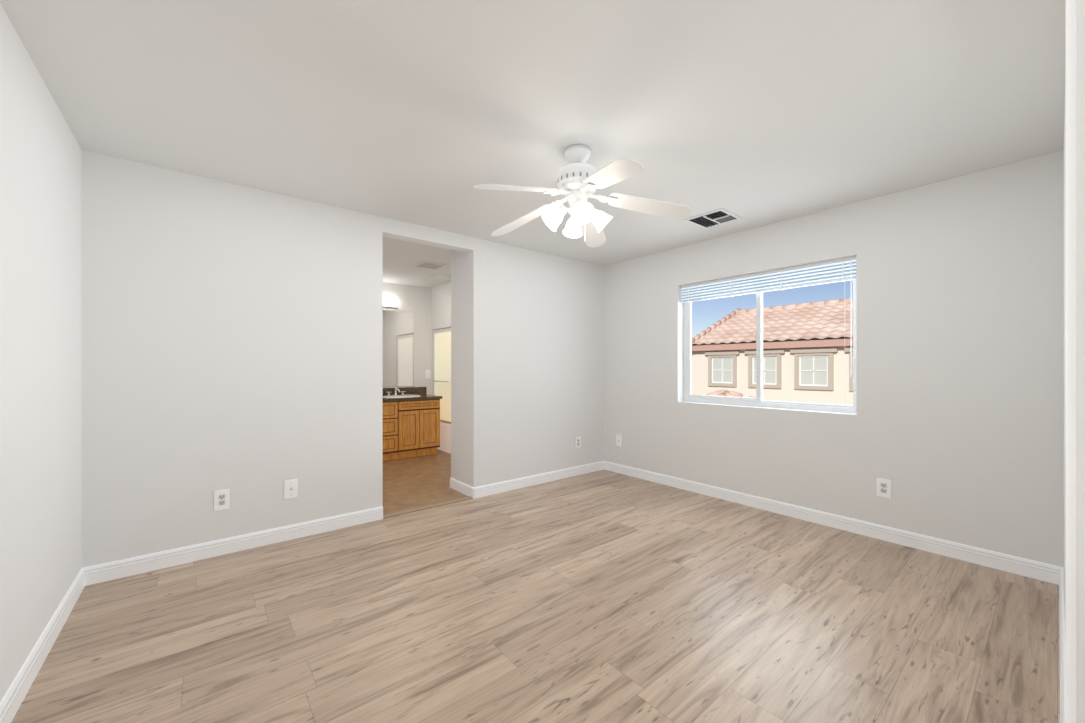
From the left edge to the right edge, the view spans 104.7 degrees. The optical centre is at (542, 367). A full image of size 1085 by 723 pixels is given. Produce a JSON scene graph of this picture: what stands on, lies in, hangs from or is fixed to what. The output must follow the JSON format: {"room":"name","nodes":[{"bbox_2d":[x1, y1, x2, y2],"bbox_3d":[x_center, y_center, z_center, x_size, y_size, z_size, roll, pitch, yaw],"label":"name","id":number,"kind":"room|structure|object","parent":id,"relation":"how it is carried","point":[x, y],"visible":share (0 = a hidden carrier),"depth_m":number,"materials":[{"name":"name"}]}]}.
{"room":"empty bedroom","nodes":[
{"label":"empty bedroom","id":0,"kind":"room"},
{"bbox_2d":[0,4,81,701],"bbox_3d":[-1.534,0.000,0.959,0.120,2.440,3.703,0,0,-39],"label":"wall","id":1,"kind":"structure","parent":0,"point":[40,358],"depth_m":1.70,"materials":[{"name":"white paint"}]},
{"bbox_2d":[0,567,87,722],"bbox_3d":[-1.491,1.170,1.013,0.015,0.100,3.433,0,0,-39],"label":"baseboard","id":2,"kind":"structure","parent":1,"relation":"attached to","point":[16,693],"depth_m":1.70,"materials":[{"name":"white wood"}]},
{"bbox_2d":[82,150,603,567],"bbox_3d":[-0.999,0.000,3.920,4.444,2.440,0.460,0,0,-39],"label":"wall","id":3,"kind":"structure","parent":0,"point":[232,336],"depth_m":2.90,"materials":[{"name":"white paint"}]},
{"bbox_2d":[213,488,229,511],"bbox_3d":[-2.093,0.862,2.731,0.089,0.138,0.008,0,0,-39],"label":"electrical outlet","id":4,"kind":"object","parent":3,"relation":"attached to","point":[221,499],"visible":1,"depth_m":2.73,"materials":[{"name":"grey plastic"}]},
{"bbox_2d":[88,506,382,584],"bbox_3d":[-1.920,1.170,2.866,1.625,0.100,0.015,0,0,-39],"label":"baseboard","id":5,"kind":"structure","parent":3,"relation":"attached to","point":[117,569],"depth_m":2.72,"materials":[{"name":"white wood"}]},
{"bbox_2d":[284,478,297,499],"bbox_3d":[-1.787,0.862,2.974,0.089,0.138,0.016,0,0,-39],"label":"outlet","id":6,"kind":"object","parent":3,"relation":"attached to","point":[290,488],"visible":1,"depth_m":2.97,"materials":[{"name":"grey plastic"}]},
{"bbox_2d":[450,478,467,495],"bbox_3d":[-0.800,1.170,4.093,0.015,0.100,0.443,0,0,-39],"label":"baseboard","id":7,"kind":"structure","parent":3,"relation":"attached to","point":[461,487],"depth_m":4.10,"materials":[{"name":"white wood"}]},
{"bbox_2d":[468,461,603,498],"bbox_3d":[0.029,1.170,4.449,1.752,0.100,0.015,0,0,-39],"label":"baseboard","id":8,"kind":"structure","parent":3,"relation":"attached to","point":[485,490],"depth_m":4.32,"materials":[{"name":"white wood"}]},
{"bbox_2d":[575,436,580,448],"bbox_3d":[0.407,0.848,4.760,0.089,0.138,0.008,0,0,-39],"label":"electrical outlet","id":9,"kind":"object","parent":3,"relation":"attached to","point":[577,441],"visible":1,"depth_m":4.75,"materials":[{"name":"grey plastic"}]},
{"bbox_2d":[383,282,432,394],"bbox_3d":[-2.104,0.000,6.162,2.840,2.440,0.120,0,0,-39],"label":"wall","id":10,"kind":"structure","parent":0,"point":[416,301],"depth_m":6.29,"materials":[{"name":"white paint"}]},
{"bbox_2d":[383,297,397,307],"bbox_3d":[-2.389,-0.927,5.814,0.760,0.125,0.059,0,0,-39],"label":"sconce","id":11,"kind":"object","parent":10,"relation":"attached to","point":[390,302],"visible":0.32,"depth_m":5.96,"materials":[{"name":"white glass"}]},
{"bbox_2d":[383,310,413,386],"bbox_3d":[-2.429,-0.275,5.814,1.327,1.090,0.007,0,0,-39],"label":"mirror","id":12,"kind":"object","parent":10,"relation":"attached to","point":[398,348],"visible":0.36,"depth_m":6.08,"materials":[{"name":"clear glass"}]},
{"bbox_2d":[383,387,426,394],"bbox_3d":[-2.392,0.345,5.834,1.620,0.110,0.020,0,0,-39],"label":"backsplash","id":13,"kind":"structure","parent":10,"relation":"attached to","point":[404,390],"depth_m":6.13,"materials":[{"name":"brown stone"}]},
{"bbox_2d":[425,370,430,378],"bbox_3d":[-1.745,0.100,6.370,0.089,0.138,0.008,0,0,-39],"label":"light switch","id":14,"kind":"object","parent":10,"relation":"attached to","point":[427,374],"visible":1,"depth_m":6.37,"materials":[{"name":"grey plastic"}]},
{"bbox_2d":[432,282,450,329],"bbox_3d":[-0.986,0.000,5.609,0.100,2.440,2.147,0,0,-39],"label":"wall","id":15,"kind":"structure","parent":0,"point":[441,306],"depth_m":6.12,"materials":[{"name":"white paint"}]},
{"bbox_2d":[0,0,1065,287],"bbox_3d":[-0.631,-1.263,3.371,4.564,0.114,6.310,0,0,-39],"label":"ceiling","id":16,"kind":"structure","parent":0,"point":[752,114],"depth_m":1.90,"materials":[{"name":"white paint"}]},
{"bbox_2d":[474,144,691,246],"bbox_3d":[0.156,-0.965,2.334,1.185,0.510,1.220,0,0,-39],"label":"ceiling fan","id":17,"kind":"object","parent":16,"relation":"hanging from","point":[579,181],"visible":1,"depth_m":2.31,"materials":[{"name":"white"}]},
{"bbox_2d":[683,208,741,228],"bbox_3d":[1.394,-1.210,3.424,0.330,0.018,0.330,0,0,-39],"label":"ceiling vent","id":18,"kind":"object","parent":16,"relation":"in","point":[720,216],"visible":0.98,"depth_m":3.40,"materials":[{"name":"white"}]},
{"bbox_2d":[11,449,1059,722],"bbox_3d":[-0.631,1.266,3.371,4.564,0.109,6.310,0,0,-39],"label":"floor","id":19,"kind":"structure","parent":0,"point":[603,596],"depth_m":1.98,"materials":[{"name":"laminate"}]},
{"bbox_2d":[383,399,439,460],"bbox_3d":[-2.225,0.828,5.605,1.570,0.785,0.586,0,0,-39],"label":"bathroom vanity","id":20,"kind":"object","parent":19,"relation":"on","point":[411,421],"depth_m":5.62,"materials":[{"name":"brown wood"}]},
{"bbox_2d":[383,395,441,402],"bbox_3d":[-2.217,0.418,5.602,1.600,0.035,0.602,0,0,-39],"label":"countertop","id":21,"kind":"structure","parent":20,"relation":"on","point":[386,398],"depth_m":5.61,"materials":[{"name":"brown stone"}]},
{"bbox_2d":[433,327,450,453],"bbox_3d":[-0.899,0.323,6.066,0.846,1.795,1.542,0,0,-39],"label":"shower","id":22,"kind":"object","parent":19,"relation":"on","point":[442,362],"visible":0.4,"depth_m":6.14,"materials":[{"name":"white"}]},
{"bbox_2d":[604,150,1062,566],"bbox_3d":[1.896,0.000,3.744,0.170,2.440,3.463,0,0,-39],"label":"wall","id":23,"kind":"structure","parent":0,"point":[952,427],"depth_m":2.86,"materials":[{"name":"white paint"}]},
{"bbox_2d":[616,434,621,446],"bbox_3d":[0.881,0.842,4.846,0.016,0.138,0.089,0,0,-39],"label":"outlet","id":24,"kind":"object","parent":23,"relation":"attached to","point":[618,439],"visible":1,"depth_m":4.84,"materials":[{"name":"grey plastic"}]},
{"bbox_2d":[684,280,855,412],"bbox_3d":[1.950,-0.244,3.753,0.064,1.185,1.496,0,0,-39],"label":"window","id":25,"kind":"structure","parent":23,"relation":"in","point":[758,401],"depth_m":3.75,"materials":[{"name":"white plastic"}]},
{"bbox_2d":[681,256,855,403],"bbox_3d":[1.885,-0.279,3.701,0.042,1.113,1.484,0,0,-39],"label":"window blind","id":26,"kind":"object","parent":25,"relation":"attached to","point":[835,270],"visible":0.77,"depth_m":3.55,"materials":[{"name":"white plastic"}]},
{"bbox_2d":[604,461,1051,582],"bbox_3d":[1.815,1.170,3.697,0.015,0.100,3.433,0,0,-39],"label":"baseboard","id":27,"kind":"structure","parent":23,"relation":"attached to","point":[1033,569],"depth_m":3.03,"materials":[{"name":"white wood"}]},
{"bbox_2d":[876,477,891,498],"bbox_3d":[2.417,0.852,2.961,0.008,0.138,0.089,0,0,-39],"label":"electrical outlet","id":28,"kind":"object","parent":23,"relation":"attached to","point":[883,487],"visible":1,"depth_m":2.96,"materials":[{"name":"grey plastic"}]},
{"bbox_2d":[1063,0,1084,722],"bbox_3d":[1.363,0.000,1.010,4.444,2.440,0.131,0,0,-39],"label":"wall","id":29,"kind":"structure","parent":0,"point":[1074,357],"depth_m":0.72,"materials":[{"name":"white paint"}]},
{"bbox_2d":[1052,565,1065,722],"bbox_3d":[1.258,1.170,1.005,4.274,0.100,0.015,0,0,-39],"label":"baseboard","id":30,"kind":"structure","parent":29,"relation":"attached to","point":[1057,571],"depth_m":1.75,"materials":[{"name":"white wood"}]},
{"label":"outside","id":31,"kind":"structure","parent":0,"visible":0},
{"bbox_2d":[707,389,755,397],"bbox_3d":[3.780,2.435,8.671,5.200,3.970,5.200,0,0,-39],"label":"roof","id":32,"kind":"structure","parent":31,"point":[727,393],"depth_m":8.61,"materials":[{"name":"tile"}]},
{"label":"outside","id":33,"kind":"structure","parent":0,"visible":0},
{"bbox_2d":[692,298,852,404],"bbox_3d":[10.760,1.124,10.603,6.527,6.593,14.900,0,0,-39],"label":"house","id":34,"kind":"structure","parent":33,"point":[795,366],"depth_m":11.55,"materials":[{"name":"beige paint"}]}
]}

